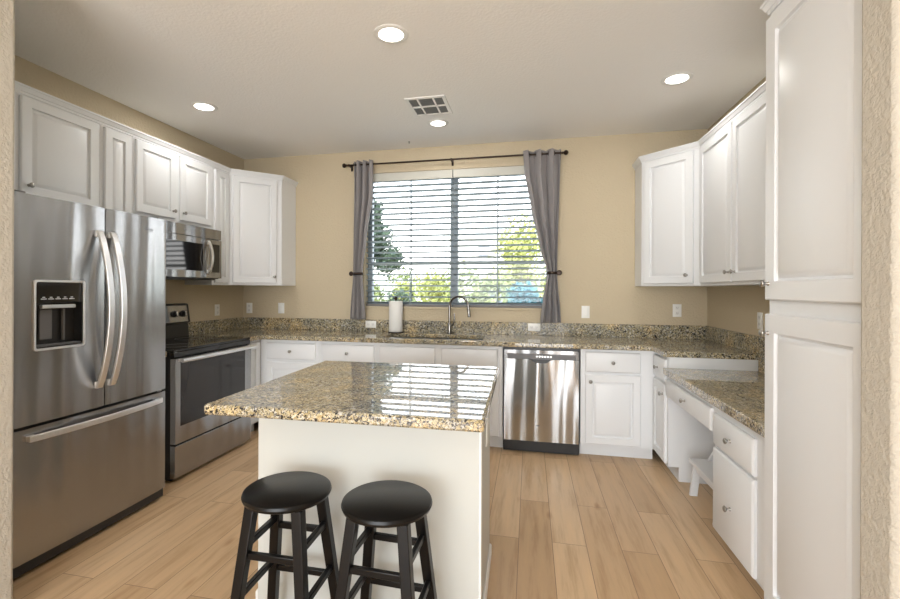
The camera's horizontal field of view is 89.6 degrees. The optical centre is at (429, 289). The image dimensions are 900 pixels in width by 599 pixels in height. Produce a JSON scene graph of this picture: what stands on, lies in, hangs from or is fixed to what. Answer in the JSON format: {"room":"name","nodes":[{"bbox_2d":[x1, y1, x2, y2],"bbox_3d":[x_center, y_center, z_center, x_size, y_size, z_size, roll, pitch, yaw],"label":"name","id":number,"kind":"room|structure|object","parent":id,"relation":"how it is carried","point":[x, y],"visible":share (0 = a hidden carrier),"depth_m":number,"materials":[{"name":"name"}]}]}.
{"room":"kitchen","nodes":[
{"label":"kitchen","id":0,"kind":"room"},
{"bbox_2d":[0,0,14,598],"bbox_3d":[-2.875,-0.056,2.047,2.400,2.778,0.125,0,0,12],"label":"wall","id":1,"kind":"structure","parent":0,"point":[7,7],"depth_m":1.82,"materials":[{"name":"beige paint"}]},
{"bbox_2d":[15,55,243,321],"bbox_3d":[-2.460,-0.054,3.560,0.150,2.778,3.008,0,0,12],"label":"wall","id":2,"kind":"structure","parent":0,"point":[201,300],"depth_m":3.98,"materials":[{"name":"beige paint"}]},
{"bbox_2d":[14,92,99,206],"bbox_3d":[-2.424,-0.819,2.575,0.337,0.617,0.978,0,0,12],"label":"upper cabinet","id":3,"kind":"object","parent":2,"relation":"attached to","point":[57,150],"visible":0.59,"depth_m":2.72,"materials":[{"name":"white paint"}]},
{"bbox_2d":[100,124,131,212],"bbox_3d":[-2.308,-0.586,3.179,0.306,1.081,0.248,0,0,12],"label":"upper cabinet","id":4,"kind":"object","parent":2,"relation":"attached to","point":[115,146],"visible":0.39,"depth_m":3.12,"materials":[{"name":"white paint"}]},
{"bbox_2d":[132,137,211,228],"bbox_3d":[-2.173,-0.829,3.708,0.337,0.594,0.840,0,0,12],"label":"upper cabinet","id":5,"kind":"object","parent":2,"relation":"attached to","point":[167,185],"visible":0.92,"depth_m":3.59,"materials":[{"name":"white paint"}]},
{"bbox_2d":[166,220,221,279],"bbox_3d":[-2.117,-0.306,3.693,0.453,0.444,0.825,0,0,12],"label":"microwave","id":6,"kind":"object","parent":5,"relation":"attached to","point":[192,252],"visible":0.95,"depth_m":3.71,"materials":[{"name":"silver metal"}]},
{"bbox_2d":[185,168,228,284],"bbox_3d":[-2.072,-0.586,4.240,0.306,1.081,0.239,0,0,12],"label":"upper cabinet","id":7,"kind":"object","parent":2,"relation":"attached to","point":[220,179],"visible":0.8,"depth_m":4.20,"materials":[{"name":"white paint"}]},
{"bbox_2d":[188,317,243,334],"bbox_3d":[-2.150,0.362,4.566,0.020,0.119,0.905,0,0,12],"label":"backsplash","id":8,"kind":"structure","parent":2,"relation":"attached to","point":[199,327],"depth_m":4.53,"materials":[{"name":"stone"}]},
{"bbox_2d":[215,304,219,315],"bbox_3d":[-2.152,0.206,4.591,0.008,0.114,0.072,0,0,12],"label":"wall outlet","id":9,"kind":"object","parent":2,"relation":"attached to","point":[217,306],"visible":1,"depth_m":4.59,"materials":[{"name":"white plastic"}]},
{"bbox_2d":[13,421,763,598],"bbox_3d":[-0.575,1.391,0.663,7.800,0.100,8.248,0,0,12],"label":"floor","id":10,"kind":"structure","parent":0,"point":[563,526],"depth_m":2.42,"materials":[{"name":"brown wood"}]},
{"bbox_2d":[13,189,165,578],"bbox_3d":[-2.122,0.438,2.531,0.898,1.795,0.915,0,0,12],"label":"refrigerator","id":11,"kind":"object","parent":10,"relation":"on","point":[90,281],"visible":0.98,"depth_m":2.36,"materials":[{"name":"grey metal"}]},
{"bbox_2d":[162,303,256,480],"bbox_3d":[-1.970,0.729,3.610,0.780,1.210,0.874,0,0,12],"label":"range","id":12,"kind":"object","parent":10,"relation":"on","point":[200,371],"visible":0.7,"depth_m":3.42,"materials":[{"name":"silver metal"}]},
{"bbox_2d":[165,335,249,352],"bbox_3d":[-1.967,0.423,3.609,0.614,0.018,0.874,0,0,12],"label":"cooktop","id":13,"kind":"object","parent":12,"relation":"in","point":[173,343],"depth_m":3.62,"materials":[{"name":"black glass"}]},
{"bbox_2d":[250,340,259,431],"bbox_3d":[-1.905,0.900,4.199,0.658,0.873,0.295,0,0,12],"label":"base cabinet","id":14,"kind":"object","parent":10,"relation":"on","point":[255,352],"visible":0.07,"depth_m":4.18,"materials":[{"name":"white paint"}]},
{"bbox_2d":[230,471,338,598],"bbox_3d":[-0.524,1.034,1.667,0.333,0.615,0.333,0,0,11],"label":"bar stool","id":15,"kind":"object","parent":10,"relation":"on","point":[293,492],"visible":1,"depth_m":1.62,"materials":[{"name":"black wood"}]},
{"bbox_2d":[260,339,319,383],"bbox_3d":[-1.246,0.902,4.490,0.604,0.873,0.658,0,0,12],"label":"base cabinet","id":16,"kind":"object","parent":10,"relation":"on","point":[279,358],"visible":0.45,"depth_m":4.21,"materials":[{"name":"white paint"}]},
{"bbox_2d":[204,361,498,598],"bbox_3d":[-0.229,0.885,2.107,1.040,0.915,1.072,0,0,11],"label":"kitchen island","id":17,"kind":"object","parent":10,"relation":"on","point":[353,425],"visible":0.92,"depth_m":1.83,"materials":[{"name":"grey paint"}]},
{"bbox_2d":[204,361,498,431],"bbox_3d":[-0.228,0.448,2.107,1.040,0.041,1.072,0,0,11],"label":"island countertop","id":18,"kind":"structure","parent":17,"relation":"on","point":[421,396],"depth_m":1.81,"materials":[{"name":"stone"}]},
{"bbox_2d":[486,417,487,446],"bbox_3d":[0.259,0.642,2.046,0.005,0.115,0.072,0,0,11],"label":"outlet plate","id":19,"kind":"object","parent":17,"relation":"attached to","point":[487,417],"depth_m":2.04,"materials":[{"name":"white plastic"}]},
{"bbox_2d":[320,337,390,362],"bbox_3d":[-0.681,0.905,4.365,0.550,0.873,0.658,0,0,12],"label":"base cabinet","id":20,"kind":"object","parent":10,"relation":"on","point":[329,350],"visible":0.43,"depth_m":4.07,"materials":[{"name":"white paint"}]},
{"bbox_2d":[335,480,436,598],"bbox_3d":[-0.150,1.036,1.584,0.333,0.615,0.333,0,0,14],"label":"bar stool","id":21,"kind":"object","parent":10,"relation":"on","point":[384,503],"visible":1,"depth_m":1.53,"materials":[{"name":"black wood"}]},
{"bbox_2d":[377,337,502,446],"bbox_3d":[0.130,0.908,4.185,1.106,0.873,0.658,0,0,12],"label":"base cabinet","id":22,"kind":"object","parent":10,"relation":"on","point":[461,355],"visible":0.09,"depth_m":3.86,"materials":[{"name":"white paint"}]},
{"bbox_2d":[188,317,759,359],"bbox_3d":[0.092,0.390,4.038,4.626,0.159,0.966,0,0,12],"label":"countertop","id":23,"kind":"structure","parent":22,"relation":"on","point":[682,341],"depth_m":4.16,"materials":[{"name":"stone"}]},
{"bbox_2d":[365,321,375,327],"bbox_3d":[-0.608,0.356,4.663,0.114,0.072,0.008,0,0,12],"label":"wall outlet","id":24,"kind":"object","parent":23,"relation":"attached to","point":[369,324],"visible":1,"depth_m":4.66,"materials":[{"name":"white plastic"}]},
{"bbox_2d":[388,297,403,332],"bbox_3d":[-0.338,0.247,4.515,0.160,0.362,0.160,0,0,12],"label":"paper towel holder","id":25,"kind":"object","parent":23,"relation":"on","point":[395,307],"visible":1,"depth_m":4.46,"materials":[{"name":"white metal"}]},
{"bbox_2d":[394,337,475,339],"bbox_3d":[0.038,0.555,4.180,0.918,0.169,0.398,0,0,12],"label":"sink","id":26,"kind":"object","parent":23,"relation":"in","point":[394,337],"visible":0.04,"depth_m":4.38,"materials":[{"name":"silver metal"}]},
{"bbox_2d":[447,295,470,333],"bbox_3d":[0.275,0.242,4.341,0.254,0.376,0.056,0,0,35],"label":"faucet","id":27,"kind":"object","parent":23,"relation":"on","point":[457,296],"visible":1,"depth_m":4.38,"materials":[{"name":"silver metal"}]},
{"bbox_2d":[528,323,539,330],"bbox_3d":[0.994,0.357,4.309,0.114,0.072,0.008,0,0,12],"label":"wall outlet","id":28,"kind":"object","parent":23,"relation":"attached to","point":[531,326],"visible":1,"depth_m":4.31,"materials":[{"name":"white plastic"}]},
{"bbox_2d":[503,347,579,454],"bbox_3d":[0.972,0.912,3.994,0.612,0.866,0.608,0,0,12],"label":"dishwasher","id":29,"kind":"object","parent":10,"relation":"on","point":[541,386],"visible":1,"depth_m":3.70,"materials":[{"name":"silver metal"}]},
{"bbox_2d":[579,349,654,458],"bbox_3d":[1.549,0.913,3.871,0.554,0.873,0.658,0,0,12],"label":"base cabinet","id":30,"kind":"object","parent":10,"relation":"on","point":[616,386],"visible":0.99,"depth_m":3.59,"materials":[{"name":"white paint"}]},
{"bbox_2d":[689,452,712,524],"bbox_3d":[1.872,1.121,2.739,0.424,0.460,0.440,0,0,12],"label":"step stool","id":31,"kind":"object","parent":10,"relation":"on","point":[703,468],"visible":0.3,"depth_m":2.92,"materials":[{"name":"white paint"}]},
{"bbox_2d":[653,353,757,479],"bbox_3d":[1.978,0.914,3.320,0.624,0.873,0.335,0,0,12],"label":"base cabinet","id":32,"kind":"object","parent":10,"relation":"on","point":[660,400],"visible":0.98,"depth_m":3.32,"materials":[{"name":"white paint"}]},
{"bbox_2d":[666,357,756,483],"bbox_3d":[1.851,0.914,2.747,0.624,0.874,0.837,0,0,12],"label":"base cabinet","id":33,"kind":"object","parent":10,"relation":"on","point":[690,417],"visible":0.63,"depth_m":3.16,"materials":[{"name":"white paint"}]},
{"bbox_2d":[713,407,764,590],"bbox_3d":[1.696,0.975,2.047,0.624,0.749,0.592,0,0,12],"label":"base cabinet","id":34,"kind":"object","parent":10,"relation":"on","point":[738,451],"visible":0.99,"depth_m":2.06,"materials":[{"name":"white paint"}]},
{"bbox_2d":[663,337,764,437],"bbox_3d":[1.799,0.459,2.454,0.608,0.283,1.430,0,0,12],"label":"countertop","id":35,"kind":"structure","parent":34,"relation":"on","point":[740,395],"depth_m":2.56,"materials":[{"name":"stone"}]},
{"bbox_2d":[758,0,861,598],"bbox_3d":[1.561,0.099,1.464,0.646,2.501,0.650,0,0,12],"label":"pantry cabinet","id":36,"kind":"object","parent":10,"relation":"on","point":[813,180],"visible":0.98,"depth_m":1.51,"materials":[{"name":"white paint"}]},
{"bbox_2d":[15,0,769,158],"bbox_3d":[-0.565,-1.496,0.663,7.800,0.120,8.248,0,0,12],"label":"ceiling","id":37,"kind":"structure","parent":0,"point":[283,78],"depth_m":2.88,"materials":[{"name":"white paint"}]},
{"bbox_2d":[190,101,217,111],"bbox_3d":[-1.775,-1.437,3.562,0.196,0.008,0.196,0,0,12],"label":"recessed light","id":38,"kind":"object","parent":37,"relation":"in","point":[201,106],"visible":1,"depth_m":3.55,"materials":[{"name":"white plastic"}]},
{"bbox_2d":[373,24,407,43],"bbox_3d":[-0.217,-1.431,2.542,0.196,0.008,0.196,0,0,12],"label":"recessed light","id":39,"kind":"object","parent":37,"relation":"in","point":[385,33],"visible":1,"depth_m":2.53,"materials":[{"name":"white plastic"}]},
{"bbox_2d":[404,95,452,116],"bbox_3d":[-0.004,-1.429,3.530,0.310,0.010,0.350,0,0,12],"label":"ceiling vent","id":40,"kind":"object","parent":37,"relation":"in","point":[436,104],"visible":1,"depth_m":3.51,"materials":[{"name":"white metal"}]},
{"bbox_2d":[428,119,448,126],"bbox_3d":[0.072,-1.430,3.896,0.180,0.008,0.180,0,0,12],"label":"recessed light","id":41,"kind":"object","parent":37,"relation":"in","point":[436,122],"visible":1,"depth_m":3.89,"materials":[{"name":"white plastic"}]},
{"bbox_2d":[661,72,693,85],"bbox_3d":[1.672,-1.424,3.062,0.196,0.008,0.196,0,0,12],"label":"recessed light","id":42,"kind":"object","parent":37,"relation":"in","point":[677,78],"visible":1,"depth_m":3.05,"materials":[{"name":"white plastic"}]},
{"bbox_2d":[243,129,707,380],"bbox_3d":[0.218,-0.045,4.600,4.930,2.778,0.180,0,0,12],"label":"wall","id":43,"kind":"structure","parent":0,"point":[596,254],"depth_m":4.28,"materials":[{"name":"beige paint"}]},
{"bbox_2d":[246,303,251,312],"bbox_3d":[-1.989,0.201,4.992,0.072,0.114,0.008,0,0,12],"label":"wall outlet","id":44,"kind":"object","parent":43,"relation":"attached to","point":[248,305],"visible":1,"depth_m":4.99,"materials":[{"name":"white plastic"}]},
{"bbox_2d":[229,174,295,285],"bbox_3d":[-1.818,-0.585,4.633,0.633,1.081,0.633,0,0,12],"label":"upper cabinet","id":45,"kind":"object","parent":43,"relation":"attached to","point":[262,212],"visible":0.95,"depth_m":4.47,"materials":[{"name":"white paint"}]},
{"bbox_2d":[15,81,297,186],"bbox_3d":[-2.038,-1.131,3.513,0.326,0.051,2.975,0,0,20],"label":"crown molding","id":46,"kind":"structure","parent":45,"relation":"attached to","point":[21,88],"depth_m":3.25,"materials":[{"name":"white paint"}]},
{"bbox_2d":[278,303,283,312],"bbox_3d":[-1.610,0.200,4.907,0.072,0.114,0.008,0,0,12],"label":"light switch","id":47,"kind":"object","parent":43,"relation":"attached to","point":[280,305],"visible":1,"depth_m":4.91,"materials":[{"name":"white plastic"}]},
{"bbox_2d":[365,306,541,310],"bbox_3d":[0.248,0.186,4.548,1.880,0.022,0.117,0,0,12],"label":"trim","id":48,"kind":"structure","parent":43,"relation":"attached to","point":[371,307],"depth_m":4.48,"materials":[{"name":"beige paint"}]},
{"bbox_2d":[342,150,568,171],"bbox_3d":[0.197,-1.267,4.455,2.236,0.070,0.114,0,0,12],"label":"curtain rod","id":49,"kind":"object","parent":43,"relation":"attached to","point":[565,152],"visible":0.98,"depth_m":4.42,"materials":[{"name":"brown metal"}]},
{"bbox_2d":[350,159,372,319],"bbox_3d":[-0.693,-0.505,4.614,0.244,1.612,0.105,0,0,12],"label":"curtain","id":50,"kind":"object","parent":49,"relation":"hanging from","point":[363,175],"visible":1,"depth_m":4.60,"materials":[{"name":"grey fabric"}]},
{"bbox_2d":[523,148,560,322],"bbox_3d":[1.047,-0.498,4.229,0.352,1.612,0.105,0,0,12],"label":"curtain","id":51,"kind":"object","parent":49,"relation":"hanging from","point":[542,172],"visible":1,"depth_m":4.22,"materials":[{"name":"grey fabric"}]},
{"bbox_2d":[368,178,546,305],"bbox_3d":[0.270,-0.510,4.635,1.880,1.380,0.060,0,0,12],"label":"window","id":52,"kind":"structure","parent":43,"relation":"in","point":[453,180],"depth_m":4.61,"materials":[{"name":"grey plastic"}]},
{"bbox_2d":[366,170,452,306],"bbox_3d":[-0.215,-0.514,4.644,0.916,1.372,0.068,0,0,12],"label":"window blind","id":53,"kind":"object","parent":52,"relation":"attached to","point":[435,174],"visible":0.85,"depth_m":4.62,"materials":[{"name":"grey plastic"}]},
{"bbox_2d":[453,166,546,307],"bbox_3d":[0.699,-0.511,4.441,0.946,1.372,0.068,0,0,12],"label":"window blind","id":54,"kind":"object","parent":52,"relation":"attached to","point":[508,171],"visible":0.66,"depth_m":4.45,"materials":[{"name":"grey plastic"}]},
{"bbox_2d":[244,317,704,338],"bbox_3d":[0.194,0.371,4.500,4.582,0.119,0.020,0,0,12],"label":"backsplash","id":55,"kind":"structure","parent":43,"relation":"attached to","point":[468,327],"depth_m":4.39,"materials":[{"name":"stone"}]},
{"bbox_2d":[582,306,589,317],"bbox_3d":[1.456,0.208,4.229,0.072,0.114,0.008,0,0,12],"label":"light switch","id":56,"kind":"object","parent":43,"relation":"attached to","point":[585,309],"visible":1,"depth_m":4.23,"materials":[{"name":"white plastic"}]},
{"bbox_2d":[635,148,706,286],"bbox_3d":[2.102,-0.570,3.783,0.598,1.081,0.597,0,0,12],"label":"upper cabinet","id":57,"kind":"object","parent":43,"relation":"attached to","point":[666,188],"visible":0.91,"depth_m":3.68,"materials":[{"name":"white paint"}]},
{"bbox_2d":[632,81,765,169],"bbox_3d":[1.899,-1.117,2.938,0.312,0.051,2.406,0,0,3],"label":"crown molding","id":58,"kind":"structure","parent":57,"relation":"attached to","point":[760,91],"depth_m":3.23,"materials":[{"name":"white paint"}]},
{"bbox_2d":[673,304,681,316],"bbox_3d":[2.219,0.187,4.060,0.072,0.114,0.008,0,0,12],"label":"wall outlet","id":59,"kind":"object","parent":43,"relation":"attached to","point":[677,308],"visible":1,"depth_m":4.06,"materials":[{"name":"white plastic"}]},
{"bbox_2d":[707,77,769,336],"bbox_3d":[2.207,-0.037,2.527,0.150,2.778,3.008,0,0,12],"label":"wall","id":60,"kind":"structure","parent":0,"point":[732,308],"depth_m":3.43,"materials":[{"name":"beige paint"}]},
{"bbox_2d":[699,94,765,285],"bbox_3d":[2.051,-0.570,2.871,0.304,1.081,1.202,0,0,12],"label":"upper cabinet","id":61,"kind":"object","parent":60,"relation":"attached to","point":[732,164],"visible":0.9,"depth_m":2.85,"materials":[{"name":"white paint"}]},
{"bbox_2d":[705,326,759,353],"bbox_3d":[2.341,0.379,3.540,0.020,0.119,0.966,0,0,12],"label":"backsplash","id":62,"kind":"structure","parent":60,"relation":"attached to","point":[747,342],"depth_m":3.44,"materials":[{"name":"stone"}]},
{"bbox_2d":[757,312,762,329],"bbox_3d":[2.249,0.212,3.087,0.008,0.114,0.072,0,0,12],"label":"wall outlet","id":63,"kind":"object","parent":60,"relation":"attached to","point":[759,314],"visible":0.99,"depth_m":3.08,"materials":[{"name":"white plastic"}]},
{"bbox_2d":[758,337,764,373],"bbox_3d":[2.084,0.436,2.380,0.020,0.236,1.408,0,0,12],"label":"backsplash","id":64,"kind":"structure","parent":60,"relation":"attached to","point":[761,340],"depth_m":3.02,"materials":[{"name":"stone"}]},
{"bbox_2d":[860,0,899,598],"bbox_3d":[2.208,-0.037,0.922,2.187,2.778,0.125,0,0,12],"label":"wall","id":65,"kind":"structure","parent":0,"point":[880,201],"depth_m":1.14,"materials":[{"name":"beige paint"}]},
{"label":"outside","id":66,"kind":"structure","parent":0,"visible":0},
{"bbox_2d":[374,272,448,301],"bbox_3d":[9.129,-1.731,41.202,90.000,6.809,75.000,0,0,12],"label":"ground","id":67,"kind":"structure","parent":66,"point":[375,277],"depth_m":59.42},
{"bbox_2d":[374,200,413,301],"bbox_3d":[-1.068,-0.078,9.040,1.473,3.539,1.224,0,0,-9],"label":"tree","id":68,"kind":"object","parent":67,"relation":"on","point":[375,201],"visible":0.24,"depth_m":8.85,"materials":[{"name":"green plant"}]},
{"bbox_2d":[374,266,422,301],"bbox_3d":[-1.393,0.393,16.312,2.892,2.595,2.316,0,0,40],"label":"shrub","id":69,"kind":"object","parent":67,"relation":"on","point":[404,271],"visible":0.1,"depth_m":16.61,"materials":[{"name":"green plant"}]},
{"bbox_2d":[392,267,449,301],"bbox_3d":[-0.017,0.531,12.846,1.969,2.329,2.142,0,0,12],"label":"shrub","id":70,"kind":"object","parent":67,"relation":"on","point":[424,288],"visible":0.43,"depth_m":12.34,"materials":[{"name":"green plant"}]},
{"bbox_2d":[442,259,507,302],"bbox_3d":[0.952,0.560,8.681,1.340,2.278,1.421,0,0,32],"label":"shrub","id":71,"kind":"object","parent":67,"relation":"on","point":[472,294],"visible":0.26,"depth_m":8.59,"materials":[{"name":"green plant"}]},
{"bbox_2d":[443,223,545,301],"bbox_3d":[5.074,-1.388,32.677,7.200,6.700,6.800,0,0,12],"label":"house","id":72,"kind":"structure","parent":67,"relation":"on","point":[483,225],"depth_m":30.07,"materials":[{"name":"white paint"}]},
{"bbox_2d":[487,287,503,302],"bbox_3d":[1.392,0.749,10.138,0.500,1.600,0.460,0,0,12],"label":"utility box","id":73,"kind":"object","parent":67,"relation":"on","point":[487,287],"visible":0.15,"depth_m":9.93,"materials":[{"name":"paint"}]},
{"bbox_2d":[477,267,542,302],"bbox_3d":[1.932,0.559,11.468,1.932,2.288,2.024,0,0,12],"label":"shrub","id":74,"kind":"object","parent":67,"relation":"on","point":[505,300],"visible":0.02,"depth_m":11.42,"materials":[{"name":"green plant"}]},
{"bbox_2d":[477,212,545,300],"bbox_3d":[3.682,-0.513,16.869,3.864,4.444,3.844,0,0,12],"label":"tree","id":75,"kind":"object","parent":67,"relation":"on","point":[527,218],"visible":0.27,"depth_m":16.13,"materials":[{"name":"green plant"}]},
{"bbox_2d":[505,281,542,302],"bbox_3d":[1.572,0.331,7.289,0.940,1.010,0.867,0,0,12],"label":"shrub","id":76,"kind":"object","parent":67,"relation":"on","point":[513,300],"visible":0.16,"depth_m":7.21,"materials":[{"name":"blue plant"}]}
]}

